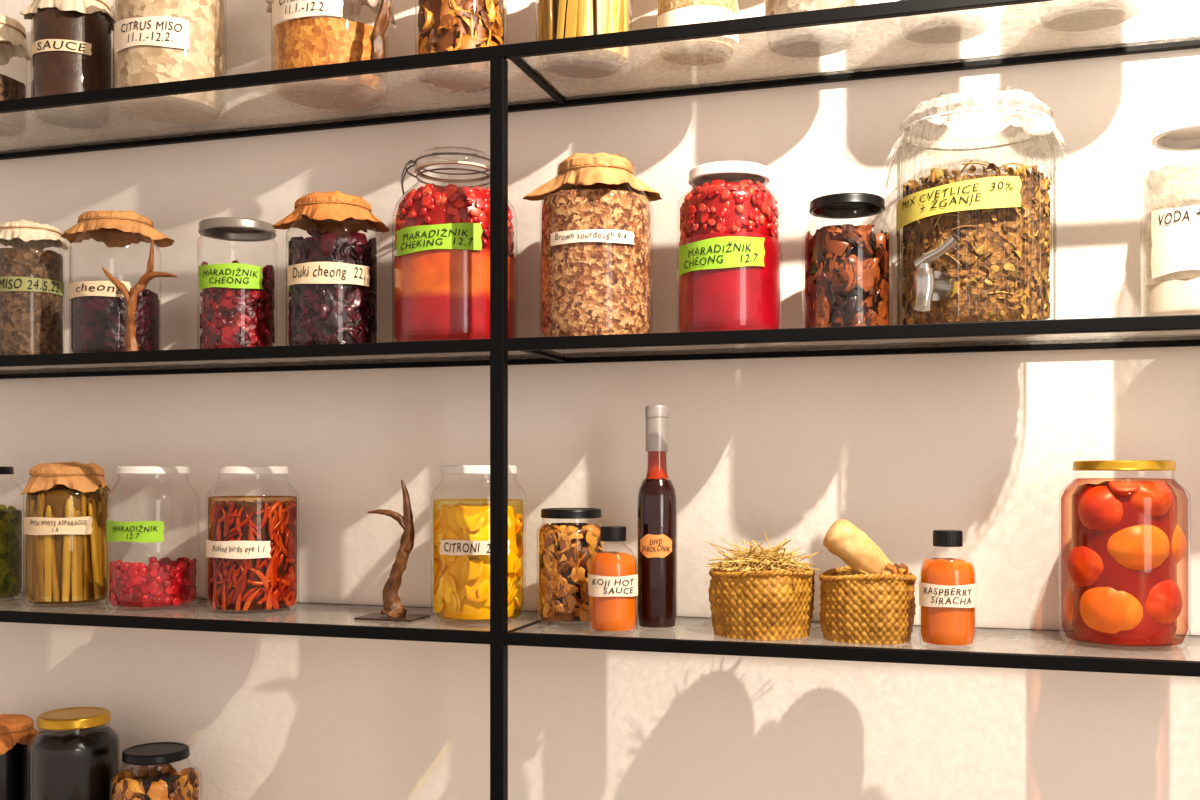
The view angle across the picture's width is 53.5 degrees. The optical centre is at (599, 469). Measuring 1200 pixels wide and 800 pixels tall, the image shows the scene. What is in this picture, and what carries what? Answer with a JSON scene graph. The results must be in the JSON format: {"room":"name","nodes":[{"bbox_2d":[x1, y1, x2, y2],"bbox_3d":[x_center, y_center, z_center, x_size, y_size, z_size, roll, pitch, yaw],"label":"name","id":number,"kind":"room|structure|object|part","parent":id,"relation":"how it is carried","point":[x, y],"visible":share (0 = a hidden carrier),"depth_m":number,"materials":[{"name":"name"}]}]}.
{"room":"pantry","nodes":[
{"label":"pantry","id":0,"kind":"room"},
{"bbox_2d":[0,0,1199,799],"bbox_3d":[-0.046,0.100,1.721,7.000,2.800,0.100,0,0,17],"label":"wall","id":1,"kind":"structure","parent":0,"point":[901,448],"depth_m":1.63,"materials":[{"name":"paint"}]},
{"bbox_3d":[-0.675,1.550,-0.349,7.000,0.100,4.226,0,0,17],"label":"floor","id":2,"kind":"structure","parent":0,"visible":0},
{"bbox_2d":[0,0,1199,799],"bbox_3d":[-0.094,0.490,1.564,2.000,2.020,0.225,0,0,17],"label":"wall shelf unit","id":3,"kind":"object","parent":2,"relation":"on","point":[500,351],"visible":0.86,"depth_m":1.47,"materials":[{"name":"black metal"}]},
{"bbox_2d":[0,467,23,601],"bbox_3d":[-0.949,0.097,1.822,0.120,0.204,0.120,0,0,-8],"label":"pickle jar","id":4,"kind":"object","parent":3,"relation":"on","point":[10,517],"visible":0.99,"depth_m":1.81,"materials":[{"name":"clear glass"}]},
{"bbox_3d":[-0.949,0.001,1.822,0.094,0.012,0.094,0,0,-28],"label":"lid","id":5,"kind":"part","parent":4,"relation":"part of","materials":[{"name":"black metal"}]},
{"bbox_2d":[0,14,31,139],"bbox_3d":[-0.940,-0.608,1.828,0.108,0.176,0.107,0,0,18],"label":"jar","id":6,"kind":"object","parent":3,"relation":"on","point":[12,32],"visible":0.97,"depth_m":1.82,"materials":[{"name":"clear glass"}]},
{"bbox_2d":[0,714,38,799],"bbox_3d":[-0.918,0.467,1.813,0.105,0.182,0.108,0,0,15],"label":"jar","id":7,"kind":"object","parent":3,"relation":"on","point":[16,731],"visible":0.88,"depth_m":1.79,"materials":[{"name":"clear glass"}]},
{"bbox_2d":[0,220,67,355],"bbox_3d":[-0.861,-0.267,1.794,0.099,0.212,0.098,0,0,18],"label":"jar","id":8,"kind":"object","parent":3,"relation":"on","point":[31,277],"visible":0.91,"depth_m":1.75,"materials":[{"name":"clear glass"}]},
{"bbox_2d":[21,462,109,607],"bbox_3d":[-0.792,0.093,1.769,0.118,0.211,0.122,0,0,-24],"label":"jar","id":9,"kind":"object","parent":3,"relation":"on","point":[65,519],"visible":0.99,"depth_m":1.73,"materials":[{"name":"clear glass"}]},
{"bbox_2d":[20,0,114,131],"bbox_3d":[-0.791,-0.617,1.785,0.117,0.194,0.117,0,0,21],"label":"sauce jar","id":10,"kind":"object","parent":3,"relation":"on","point":[71,49],"visible":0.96,"depth_m":1.74,"materials":[{"name":"clear glass"}]},
{"bbox_2d":[27,707,119,799],"bbox_3d":[-0.782,0.460,1.771,0.127,0.196,0.127,0,0,-24],"label":"jar","id":11,"kind":"object","parent":3,"relation":"on","point":[75,755],"visible":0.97,"depth_m":1.73,"materials":[{"name":"clear glass"}]},
{"bbox_3d":[-0.782,0.461,1.771,0.127,0.194,0.127,0,0,-24],"label":"glass","id":12,"kind":"part","parent":11,"relation":"part of","materials":[{"name":"clear glass"}]},
{"bbox_3d":[-0.782,0.369,1.771,0.102,0.015,0.102,0,0,-24],"label":"lid","id":13,"kind":"part","parent":11,"relation":"part of","materials":[{"name":"gold metal"}]},
{"bbox_2d":[60,210,174,352],"bbox_3d":[-0.714,-0.271,1.755,0.125,0.219,0.127,0,0,25],"label":"jar","id":14,"kind":"object","parent":3,"relation":"on","point":[98,308],"visible":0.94,"depth_m":1.71,"materials":[{"name":"clear glass"}]},
{"bbox_3d":[-0.714,-0.264,1.756,0.125,0.205,0.125,0,0,-22],"label":"glass","id":15,"kind":"part","parent":14,"relation":"part of","materials":[{"name":"clear glass"}]},
{"bbox_2d":[102,239,177,350],"bbox_3d":[-0.637,-0.241,1.648,0.121,0.156,0.020,0,0,17],"label":"antler mount","id":16,"kind":"object","parent":3,"relation":"on","point":[131,344],"visible":0.99,"depth_m":1.65,"materials":[{"name":"brown wood"}]},
{"bbox_2d":[106,466,198,610],"bbox_3d":[-0.651,0.097,1.734,0.127,0.204,0.128,0,0,45],"label":"jar","id":17,"kind":"object","parent":3,"relation":"on","point":[164,582],"visible":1,"depth_m":1.69,"materials":[{"name":"clear glass"}]},
{"bbox_3d":[-0.651,0.000,1.734,0.100,0.011,0.100,0,0,-21],"label":"lid","id":18,"kind":"part","parent":17,"relation":"part of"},
{"bbox_2d":[109,742,201,799],"bbox_3d":[-0.649,0.483,1.741,0.127,0.150,0.127,0,0,-20],"label":"jar","id":19,"kind":"object","parent":3,"relation":"on","point":[161,782],"visible":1,"depth_m":1.72,"materials":[{"name":"clear glass"}]},
{"bbox_3d":[-0.649,0.484,1.741,0.127,0.148,0.127,0,0,-20],"label":"glass","id":20,"kind":"part","parent":19,"relation":"part of","materials":[{"name":"clear glass"}]},
{"bbox_3d":[-0.649,0.414,1.741,0.094,0.013,0.094,0,0,-20],"label":"lid","id":21,"kind":"part","parent":19,"relation":"part of","materials":[{"name":"black metal"}]},
{"bbox_2d":[113,0,225,127],"bbox_3d":[-0.628,-0.640,1.739,0.155,0.240,0.157,0,0,-20],"label":"jar","id":22,"kind":"object","parent":3,"relation":"on","point":[155,41],"visible":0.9,"depth_m":1.68,"materials":[{"name":"clear glass"}]},
{"bbox_2d":[197,217,276,348],"bbox_3d":[-0.514,-0.255,1.689,0.108,0.187,0.110,0,0,-20],"label":"jar","id":23,"kind":"object","parent":3,"relation":"on","point":[238,302],"visible":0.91,"depth_m":1.65,"materials":[{"name":"clear glass"}]},
{"bbox_3d":[-0.515,-0.341,1.690,0.107,0.014,0.107,0,0,-17],"label":"lid","id":24,"kind":"part","parent":23,"relation":"part of","materials":[{"name":"silver metal"}]},
{"bbox_2d":[206,466,298,613],"bbox_3d":[-0.495,0.097,1.699,0.128,0.204,0.129,0,0,-16],"label":"jar","id":25,"kind":"object","parent":3,"relation":"on","point":[251,547],"visible":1,"depth_m":1.65,"materials":[{"name":"clear glass"}]},
{"bbox_3d":[-0.496,0.000,1.700,0.098,0.011,0.098,0,0,-16],"label":"lid","id":26,"kind":"part","parent":25,"relation":"part of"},
{"bbox_3d":[-0.563,0.202,1.706,0.992,0.005,0.204,0,0,17],"label":"glass pane","id":27,"kind":"part","parent":3,"relation":"part of","materials":[{"name":"clear glass"}]},
{"bbox_3d":[-0.563,-0.159,1.706,0.992,0.005,0.204,0,0,17],"label":"glass pane","id":28,"kind":"part","parent":3,"relation":"part of","materials":[{"name":"clear glass"}]},
{"bbox_2d":[266,0,395,109],"bbox_3d":[-0.378,-0.644,1.665,0.159,0.248,0.161,0,0,37],"label":"jar","id":29,"kind":"object","parent":3,"relation":"on","point":[304,41],"visible":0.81,"depth_m":1.61,"materials":[{"name":"clear glass"}]},
{"bbox_2d":[273,191,389,345],"bbox_3d":[-0.370,-0.271,1.645,0.131,0.219,0.132,0,0,39],"label":"jar","id":30,"kind":"object","parent":3,"relation":"on","point":[332,272],"visible":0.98,"depth_m":1.60,"materials":[{"name":"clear glass"}]},
{"bbox_3d":[-0.369,-0.263,1.646,0.127,0.204,0.127,0,0,-13],"label":"glass","id":31,"kind":"part","parent":30,"relation":"part of","materials":[{"name":"clear glass"}]},
{"bbox_2d":[370,0,391,76],"bbox_3d":[-0.289,-0.596,1.569,0.031,0.149,0.021,0,0,17],"label":"antler mount","id":32,"kind":"object","parent":3,"relation":"on","point":[382,19],"visible":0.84,"depth_m":1.56,"materials":[{"name":"brown wood"}]},
{"bbox_2d":[354,480,430,623],"bbox_3d":[-0.278,0.110,1.597,0.084,0.194,0.060,0,0,17],"label":"antler mount","id":33,"kind":"object","parent":3,"relation":"on","point":[394,610],"visible":1,"depth_m":1.59,"materials":[{"name":"brown wood"}]},
{"bbox_3d":[-0.278,0.198,1.597,0.084,0.003,0.060,0,0,17],"label":"plate","id":34,"kind":"part","parent":33,"relation":"part of","materials":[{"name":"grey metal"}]},
{"bbox_2d":[392,147,516,341],"bbox_3d":[-0.195,-0.294,1.601,0.168,0.266,0.168,0,0,-32],"label":"jar","id":35,"kind":"object","parent":3,"relation":"on","point":[442,259],"visible":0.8,"depth_m":1.53,"materials":[{"name":"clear glass"}]},
{"bbox_3d":[-0.195,-0.413,1.601,0.109,0.022,0.109,0,0,-7],"label":"glass lid","id":36,"kind":"part","parent":35,"relation":"part of","materials":[{"name":"clear glass"}]},
{"bbox_2d":[415,0,506,92],"bbox_3d":[-0.187,-0.630,1.601,0.122,0.220,0.122,0,0,-7],"label":"jar","id":37,"kind":"object","parent":3,"relation":"on","point":[443,25],"visible":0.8,"depth_m":1.56,"materials":[{"name":"clear glass"}]},
{"bbox_2d":[431,465,525,623],"bbox_3d":[-0.162,0.096,1.587,0.126,0.205,0.127,0,0,-9],"label":"jar","id":38,"kind":"object","parent":3,"relation":"on","point":[461,531],"visible":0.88,"depth_m":1.54,"materials":[{"name":"clear glass"}]},
{"bbox_3d":[-0.162,0.000,1.588,0.104,0.012,0.104,0,0,-6],"label":"lid","id":39,"kind":"part","parent":38,"relation":"part of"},
{"bbox_3d":[-0.124,0.497,1.464,0.018,2.005,0.017,0,0,17],"label":"post","id":40,"kind":"part","parent":3,"relation":"part of","materials":[{"name":"black metal"}]},
{"bbox_2d":[537,508,605,625],"bbox_3d":[-0.038,0.125,1.558,0.090,0.148,0.090,0,0,-1],"label":"jar","id":41,"kind":"object","parent":3,"relation":"on","point":[566,550],"visible":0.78,"depth_m":1.52,"materials":[{"name":"clear glass"}]},
{"bbox_3d":[-0.038,0.056,1.558,0.080,0.012,0.080,0,0,-1],"label":"lid","id":42,"kind":"part","parent":41,"relation":"part of","materials":[{"name":"black metal"}]},
{"bbox_2d":[536,0,631,84],"bbox_3d":[-0.021,-0.635,1.550,0.126,0.230,0.126,0,0,-1],"label":"jar","id":43,"kind":"object","parent":3,"relation":"on","point":[558,19],"visible":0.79,"depth_m":1.51,"materials":[{"name":"clear glass"}]},
{"bbox_2d":[523,152,661,336],"bbox_3d":[-0.005,-0.284,1.536,0.146,0.246,0.147,0,0,42],"label":"jar","id":44,"kind":"object","parent":3,"relation":"on","point":[596,214],"visible":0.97,"depth_m":1.48,"materials":[{"name":"clear glass"}]},
{"bbox_2d":[588,526,637,632],"bbox_3d":[0.016,0.134,1.457,0.061,0.130,0.062,0,0,1],"label":"hot sauce bottle","id":45,"kind":"object","parent":3,"relation":"on","point":[612,578],"visible":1,"depth_m":1.43,"materials":[{"name":"clear glass"}]},
{"bbox_2d":[637,405,677,627],"bbox_3d":[0.071,0.059,1.491,0.051,0.279,0.053,0,0,3],"label":"vinegar bottle","id":46,"kind":"object","parent":3,"relation":"on","point":[657,505],"visible":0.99,"depth_m":1.47,"materials":[{"name":"clear glass"}]},
{"bbox_2d":[656,0,738,68],"bbox_3d":[0.123,-0.615,1.501,0.104,0.190,0.105,0,0,5],"label":"jar","id":47,"kind":"object","parent":3,"relation":"on","point":[711,50],"visible":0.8,"depth_m":1.47,"materials":[{"name":"clear glass"}]},
{"bbox_2d":[677,161,781,331],"bbox_3d":[0.161,-0.267,1.484,0.130,0.212,0.132,0,0,-2],"label":"jar","id":48,"kind":"object","parent":3,"relation":"on","point":[729,253],"visible":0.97,"depth_m":1.43,"materials":[{"name":"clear glass"}]},
{"bbox_3d":[0.161,-0.366,1.485,0.102,0.014,0.102,0,0,6],"label":"lid","id":49,"kind":"part","parent":48,"relation":"part of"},
{"bbox_2d":[705,532,822,640],"bbox_3d":[0.200,0.138,1.439,0.145,0.121,0.142,0,0,0],"label":"straw basket","id":50,"kind":"object","parent":3,"relation":"on","point":[761,594],"visible":1,"depth_m":1.40,"materials":[{"name":"wicker"}]},
{"bbox_2d":[763,0,858,57],"bbox_3d":[0.260,-0.615,1.465,0.116,0.190,0.116,0,0,10],"label":"jar","id":51,"kind":"object","parent":3,"relation":"on","point":[822,40],"visible":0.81,"depth_m":1.44,"materials":[{"name":"clear glass"}]},
{"bbox_2d":[802,193,891,327],"bbox_3d":[0.298,-0.243,1.438,0.107,0.164,0.107,0,0,-25],"label":"jar","id":52,"kind":"object","parent":3,"relation":"on","point":[847,265],"visible":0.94,"depth_m":1.40,"materials":[{"name":"clear glass"}]},
{"bbox_3d":[0.298,-0.319,1.438,0.090,0.012,0.090,0,0,12],"label":"lid","id":53,"kind":"part","parent":52,"relation":"part of","materials":[{"name":"black metal"}]},
{"bbox_2d":[819,519,916,643],"bbox_3d":[0.316,0.128,1.406,0.111,0.141,0.110,0,0,24],"label":"wicker basket","id":54,"kind":"object","parent":3,"relation":"on","point":[870,600],"visible":1,"depth_m":1.37,"materials":[{"name":"wicker"}]},
{"bbox_3d":[0.387,-0.159,1.418,0.968,0.005,0.204,0,0,17],"label":"glass pane","id":55,"kind":"part","parent":3,"relation":"part of","materials":[{"name":"clear glass"}]},
{"bbox_2d":[897,0,993,43],"bbox_3d":[0.412,-0.615,1.419,0.111,0.190,0.111,0,0,16],"label":"jar","id":56,"kind":"object","parent":3,"relation":"on","point":[953,26],"visible":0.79,"depth_m":1.41,"materials":[{"name":"clear glass"}]},
{"bbox_2d":[919,530,976,646],"bbox_3d":[0.392,0.133,1.341,0.062,0.131,0.063,0,0,16],"label":"hot sauce bottle","id":57,"kind":"object","parent":3,"relation":"on","point":[947,586],"visible":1,"depth_m":1.32,"materials":[{"name":"clear glass"}]},
{"bbox_2d":[896,103,1056,324],"bbox_3d":[0.445,-0.307,1.402,0.214,0.291,0.212,0,0,-7],"label":"dispenser","id":58,"kind":"object","parent":3,"relation":"on","point":[977,248],"visible":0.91,"depth_m":1.33,"materials":[{"name":"clear glass"}]},
{"bbox_2d":[914,234,959,311],"bbox_3d":[0.376,-0.217,1.320,0.061,0.081,0.045,0,0,44],"label":"tap","id":59,"kind":"object","parent":58,"relation":"on","point":[937,273],"depth_m":1.33,"materials":[{"name":"metal"}]},
{"bbox_2d":[1035,0,1147,31],"bbox_3d":[0.566,-0.615,1.372,0.122,0.190,0.122,0,0,22],"label":"jar","id":60,"kind":"object","parent":3,"relation":"on","point":[1059,15],"visible":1,"depth_m":1.37,"materials":[{"name":"clear glass"}]},
{"bbox_2d":[1059,460,1190,650],"bbox_3d":[0.601,0.094,1.366,0.138,0.210,0.138,0,0,-24],"label":"jar","id":61,"kind":"object","parent":3,"relation":"on","point":[1128,543],"visible":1,"depth_m":1.32,"materials":[{"name":"clear glass"}]},
{"bbox_3d":[0.601,-0.005,1.366,0.110,0.012,0.110,0,0,24],"label":"lid","id":62,"kind":"part","parent":61,"relation":"part of","materials":[{"name":"gold metal"}]},
{"bbox_2d":[1141,114,1199,315],"bbox_3d":[0.677,-0.273,1.329,0.133,0.224,0.135,0,0,27],"label":"jar","id":63,"kind":"object","parent":3,"relation":"on","point":[1174,244],"visible":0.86,"depth_m":1.30,"materials":[{"name":"clear glass"}]},
{"bbox_3d":[0.677,-0.378,1.330,0.113,0.014,0.113,0,0,27],"label":"lid","id":64,"kind":"part","parent":63,"relation":"part of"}
]}

